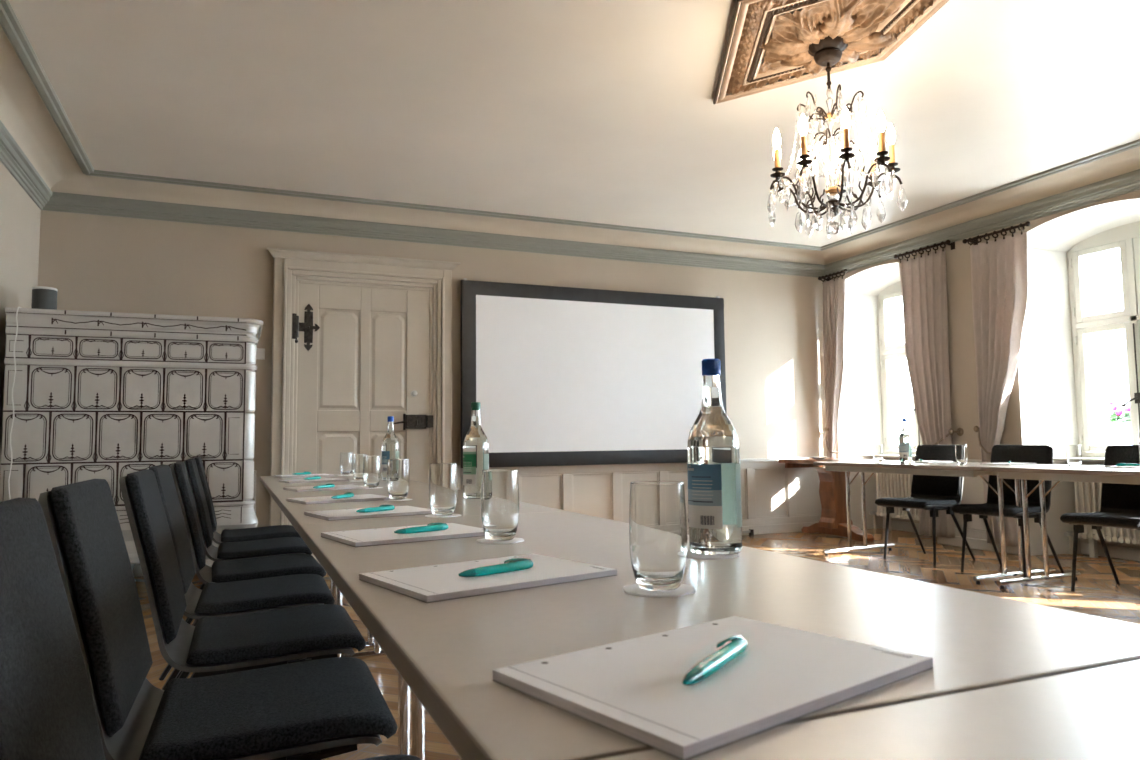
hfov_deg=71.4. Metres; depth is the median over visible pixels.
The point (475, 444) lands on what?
water bottle
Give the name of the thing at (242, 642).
chair
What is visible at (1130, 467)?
notepad
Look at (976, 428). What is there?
hook
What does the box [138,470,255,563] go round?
trim
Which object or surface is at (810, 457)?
dish
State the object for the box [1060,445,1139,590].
chair
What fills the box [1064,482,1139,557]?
radiator
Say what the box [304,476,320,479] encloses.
ballpoint pen
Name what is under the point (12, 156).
trim
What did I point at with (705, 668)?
ballpoint pen
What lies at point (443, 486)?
drinking glass
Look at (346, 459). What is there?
drinking glass
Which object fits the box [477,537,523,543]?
coaster
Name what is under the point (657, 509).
drinking glass
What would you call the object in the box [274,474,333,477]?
notepad
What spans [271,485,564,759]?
conference table
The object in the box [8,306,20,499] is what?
cable
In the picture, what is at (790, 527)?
baseboard
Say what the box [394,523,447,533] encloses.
ballpoint pen
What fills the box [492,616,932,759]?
notepad
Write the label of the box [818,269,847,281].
curtain rod
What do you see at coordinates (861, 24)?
ceiling medallion
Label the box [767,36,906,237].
chandelier
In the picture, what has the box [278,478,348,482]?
notepad
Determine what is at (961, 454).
drinking glass
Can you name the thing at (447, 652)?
conference table
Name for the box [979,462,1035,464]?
notepad
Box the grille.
[31,288,57,309]
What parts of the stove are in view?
belt moulding, cornice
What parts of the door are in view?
panel, panel, cornice, panel, panel, knob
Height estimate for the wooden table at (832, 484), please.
0.728 m
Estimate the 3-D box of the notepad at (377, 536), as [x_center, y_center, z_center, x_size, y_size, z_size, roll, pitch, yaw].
[-0.333,0.317,1.636,0.297,0.009,0.210,2,-5,-34]
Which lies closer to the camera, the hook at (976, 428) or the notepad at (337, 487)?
the notepad at (337, 487)
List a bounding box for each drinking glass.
[340,452,352,474]
[352,454,366,480]
[363,456,380,487]
[387,459,409,499]
[429,463,457,515]
[481,469,519,540]
[629,481,686,590]
[873,445,882,462]
[955,445,967,464]
[1066,445,1081,467]
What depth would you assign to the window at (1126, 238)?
6.14 m
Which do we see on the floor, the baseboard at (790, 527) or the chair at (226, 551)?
the chair at (226, 551)
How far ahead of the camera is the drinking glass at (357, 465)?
4.01 m
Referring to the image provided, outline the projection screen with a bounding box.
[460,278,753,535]
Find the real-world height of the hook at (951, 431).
0.072 m
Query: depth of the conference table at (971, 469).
5.44 m
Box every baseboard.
[133,522,818,576]
[883,519,1139,560]
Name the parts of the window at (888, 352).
sill, frame, espagnolette handle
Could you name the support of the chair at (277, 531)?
on the floor
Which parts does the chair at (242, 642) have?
leg, leg, seat frame, leg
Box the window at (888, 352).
[852,281,922,457]
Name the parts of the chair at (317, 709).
leg, seat frame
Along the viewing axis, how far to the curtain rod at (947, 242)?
7.02 m
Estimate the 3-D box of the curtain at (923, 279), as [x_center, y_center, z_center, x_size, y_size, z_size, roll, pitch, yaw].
[3.140,0.124,7.004,0.137,2.475,0.513,1,-5,-23]
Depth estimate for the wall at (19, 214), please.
4.99 m
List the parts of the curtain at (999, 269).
tieback cord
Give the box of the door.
[267,247,460,562]
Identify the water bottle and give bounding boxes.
[382,416,398,480]
[463,402,488,498]
[687,359,741,554]
[898,418,912,463]
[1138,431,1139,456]
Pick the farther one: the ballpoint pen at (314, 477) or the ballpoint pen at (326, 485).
the ballpoint pen at (314, 477)
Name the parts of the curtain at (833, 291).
tieback cord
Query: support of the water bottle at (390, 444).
on the conference table at (270, 483)
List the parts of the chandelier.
bulb, arm, arm, bulb, crown arm, arm, arm, crown arm, arm, arm, hanging rod, crystal stem, crown arm, arm, arm, bulb, crown arm, arm, arm, arm, bulb, bulb, bulb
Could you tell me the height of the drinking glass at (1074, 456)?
0.135 m
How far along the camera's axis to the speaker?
4.76 m
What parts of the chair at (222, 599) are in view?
leg, leg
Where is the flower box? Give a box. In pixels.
[1105,400,1131,438]
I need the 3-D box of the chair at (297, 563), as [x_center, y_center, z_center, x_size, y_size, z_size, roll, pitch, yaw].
[-1.288,0.756,3.121,0.587,0.873,0.450,1,-5,-24]
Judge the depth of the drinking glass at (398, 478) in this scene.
2.64 m
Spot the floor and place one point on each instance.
(1096, 593)
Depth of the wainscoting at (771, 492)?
7.36 m
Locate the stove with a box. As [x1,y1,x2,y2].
[0,307,263,581]
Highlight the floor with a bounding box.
[134,528,1139,759]
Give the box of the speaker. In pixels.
[31,286,57,309]
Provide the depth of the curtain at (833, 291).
8.08 m
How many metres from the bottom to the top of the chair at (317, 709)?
0.873 m
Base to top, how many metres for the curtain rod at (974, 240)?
0.110 m
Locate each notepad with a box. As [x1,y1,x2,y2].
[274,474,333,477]
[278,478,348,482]
[283,485,368,491]
[286,494,389,503]
[304,506,431,520]
[321,523,484,546]
[359,554,616,602]
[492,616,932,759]
[912,461,952,462]
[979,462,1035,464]
[1101,466,1139,468]
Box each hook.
[948,428,963,435]
[973,426,979,431]
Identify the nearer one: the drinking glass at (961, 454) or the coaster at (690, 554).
the coaster at (690, 554)
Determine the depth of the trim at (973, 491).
6.63 m
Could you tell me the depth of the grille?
4.76 m
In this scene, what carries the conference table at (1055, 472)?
on the floor
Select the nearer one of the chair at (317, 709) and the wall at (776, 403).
the chair at (317, 709)
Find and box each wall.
[0,161,40,471]
[38,210,827,526]
[826,190,1139,560]
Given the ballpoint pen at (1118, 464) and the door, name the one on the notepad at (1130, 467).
the ballpoint pen at (1118, 464)
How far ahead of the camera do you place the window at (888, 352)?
8.19 m
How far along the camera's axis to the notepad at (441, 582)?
1.08 m
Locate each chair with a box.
[0,497,421,759]
[38,479,397,759]
[119,469,365,677]
[146,464,334,689]
[159,461,326,680]
[183,459,311,624]
[185,457,300,621]
[875,445,975,565]
[952,445,1063,576]
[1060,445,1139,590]
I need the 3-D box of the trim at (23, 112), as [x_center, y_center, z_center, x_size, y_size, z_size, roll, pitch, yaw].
[1.206,-1.645,2.910,6.896,0.095,8.836,1,-5,-23]
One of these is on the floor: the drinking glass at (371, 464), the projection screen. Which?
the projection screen
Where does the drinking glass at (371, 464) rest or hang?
on the coaster
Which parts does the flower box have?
planter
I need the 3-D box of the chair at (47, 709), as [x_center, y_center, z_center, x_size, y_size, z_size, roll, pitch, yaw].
[-0.408,0.576,0.913,0.587,0.873,0.450,1,-5,-23]
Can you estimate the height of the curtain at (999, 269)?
2.441 m
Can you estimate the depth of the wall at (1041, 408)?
6.40 m
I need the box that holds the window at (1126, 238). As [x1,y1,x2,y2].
[1053,221,1139,461]
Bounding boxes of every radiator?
[870,473,920,530]
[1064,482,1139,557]
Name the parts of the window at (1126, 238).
sill, espagnolette handle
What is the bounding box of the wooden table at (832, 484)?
[778,458,883,541]
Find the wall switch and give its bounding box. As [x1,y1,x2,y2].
[256,348,264,358]
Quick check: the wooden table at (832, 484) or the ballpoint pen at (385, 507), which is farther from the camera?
the wooden table at (832, 484)
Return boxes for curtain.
[823,277,844,457]
[899,250,954,537]
[970,232,1027,546]
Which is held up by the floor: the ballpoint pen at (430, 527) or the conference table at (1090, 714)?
the conference table at (1090, 714)
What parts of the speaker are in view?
plate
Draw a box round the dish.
[810,457,828,458]
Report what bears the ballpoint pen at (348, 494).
on the notepad at (363, 497)
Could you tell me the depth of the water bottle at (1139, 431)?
4.25 m
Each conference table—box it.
[260,474,428,650]
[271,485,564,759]
[299,511,1139,759]
[597,660,1139,759]
[813,460,1055,584]
[981,464,1139,588]
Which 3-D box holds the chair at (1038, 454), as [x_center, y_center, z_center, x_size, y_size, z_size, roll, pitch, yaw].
[2.967,0.882,5.409,0.587,0.873,0.450,2,-5,-32]
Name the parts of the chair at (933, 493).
leg, leg, seat frame, leg, leg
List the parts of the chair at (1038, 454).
leg, leg, seat frame, leg, leg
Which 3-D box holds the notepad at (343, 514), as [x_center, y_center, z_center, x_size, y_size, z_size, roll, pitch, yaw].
[-0.537,0.358,2.144,0.297,0.009,0.210,2,-5,-34]
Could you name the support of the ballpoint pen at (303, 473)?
on the notepad at (306, 475)
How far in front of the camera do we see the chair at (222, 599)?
2.49 m
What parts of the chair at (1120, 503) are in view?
leg, leg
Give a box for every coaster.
[384,498,411,500]
[425,514,460,517]
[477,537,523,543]
[623,583,694,596]
[687,551,738,559]
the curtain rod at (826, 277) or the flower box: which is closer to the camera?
the flower box
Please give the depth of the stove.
4.83 m
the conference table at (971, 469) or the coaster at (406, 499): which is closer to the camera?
the coaster at (406, 499)
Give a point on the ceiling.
(594, 111)
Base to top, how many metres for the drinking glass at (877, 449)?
0.135 m
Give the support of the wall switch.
attached to the wall at (776, 403)
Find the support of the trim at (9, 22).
attached to the ceiling
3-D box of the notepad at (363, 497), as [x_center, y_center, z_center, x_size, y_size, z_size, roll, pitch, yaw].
[-0.778,0.403,2.687,0.297,0.009,0.210,3,-5,-36]
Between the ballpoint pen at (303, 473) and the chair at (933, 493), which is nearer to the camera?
the ballpoint pen at (303, 473)
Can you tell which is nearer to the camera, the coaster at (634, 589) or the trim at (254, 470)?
the coaster at (634, 589)
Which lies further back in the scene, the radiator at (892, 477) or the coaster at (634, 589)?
the radiator at (892, 477)
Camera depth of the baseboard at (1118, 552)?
6.43 m
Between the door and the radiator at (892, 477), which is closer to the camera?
the door
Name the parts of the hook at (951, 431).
wall plate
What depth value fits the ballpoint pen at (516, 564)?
1.10 m
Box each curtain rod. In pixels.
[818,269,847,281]
[894,240,954,262]
[962,221,1030,245]
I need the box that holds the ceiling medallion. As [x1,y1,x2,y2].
[713,0,948,103]
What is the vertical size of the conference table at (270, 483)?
0.740 m
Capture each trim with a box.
[0,0,1139,250]
[0,25,1139,264]
[0,120,1139,277]
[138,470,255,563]
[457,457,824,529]
[954,460,1016,539]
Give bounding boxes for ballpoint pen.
[293,472,310,474]
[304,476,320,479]
[313,484,334,488]
[331,492,353,498]
[356,504,394,512]
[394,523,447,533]
[459,558,533,576]
[682,635,747,684]
[1116,463,1139,465]
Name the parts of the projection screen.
tube frame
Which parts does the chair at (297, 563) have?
leg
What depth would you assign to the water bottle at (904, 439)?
5.70 m
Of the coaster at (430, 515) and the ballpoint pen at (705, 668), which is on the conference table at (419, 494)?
the coaster at (430, 515)
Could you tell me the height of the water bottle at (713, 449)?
0.328 m
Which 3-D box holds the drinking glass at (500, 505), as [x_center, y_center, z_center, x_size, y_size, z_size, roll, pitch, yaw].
[-0.135,0.242,1.539,0.075,0.134,0.075,-1,-4,10]
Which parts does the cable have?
power cord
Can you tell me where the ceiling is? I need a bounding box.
[8,0,1139,246]
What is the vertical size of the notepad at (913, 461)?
0.009 m

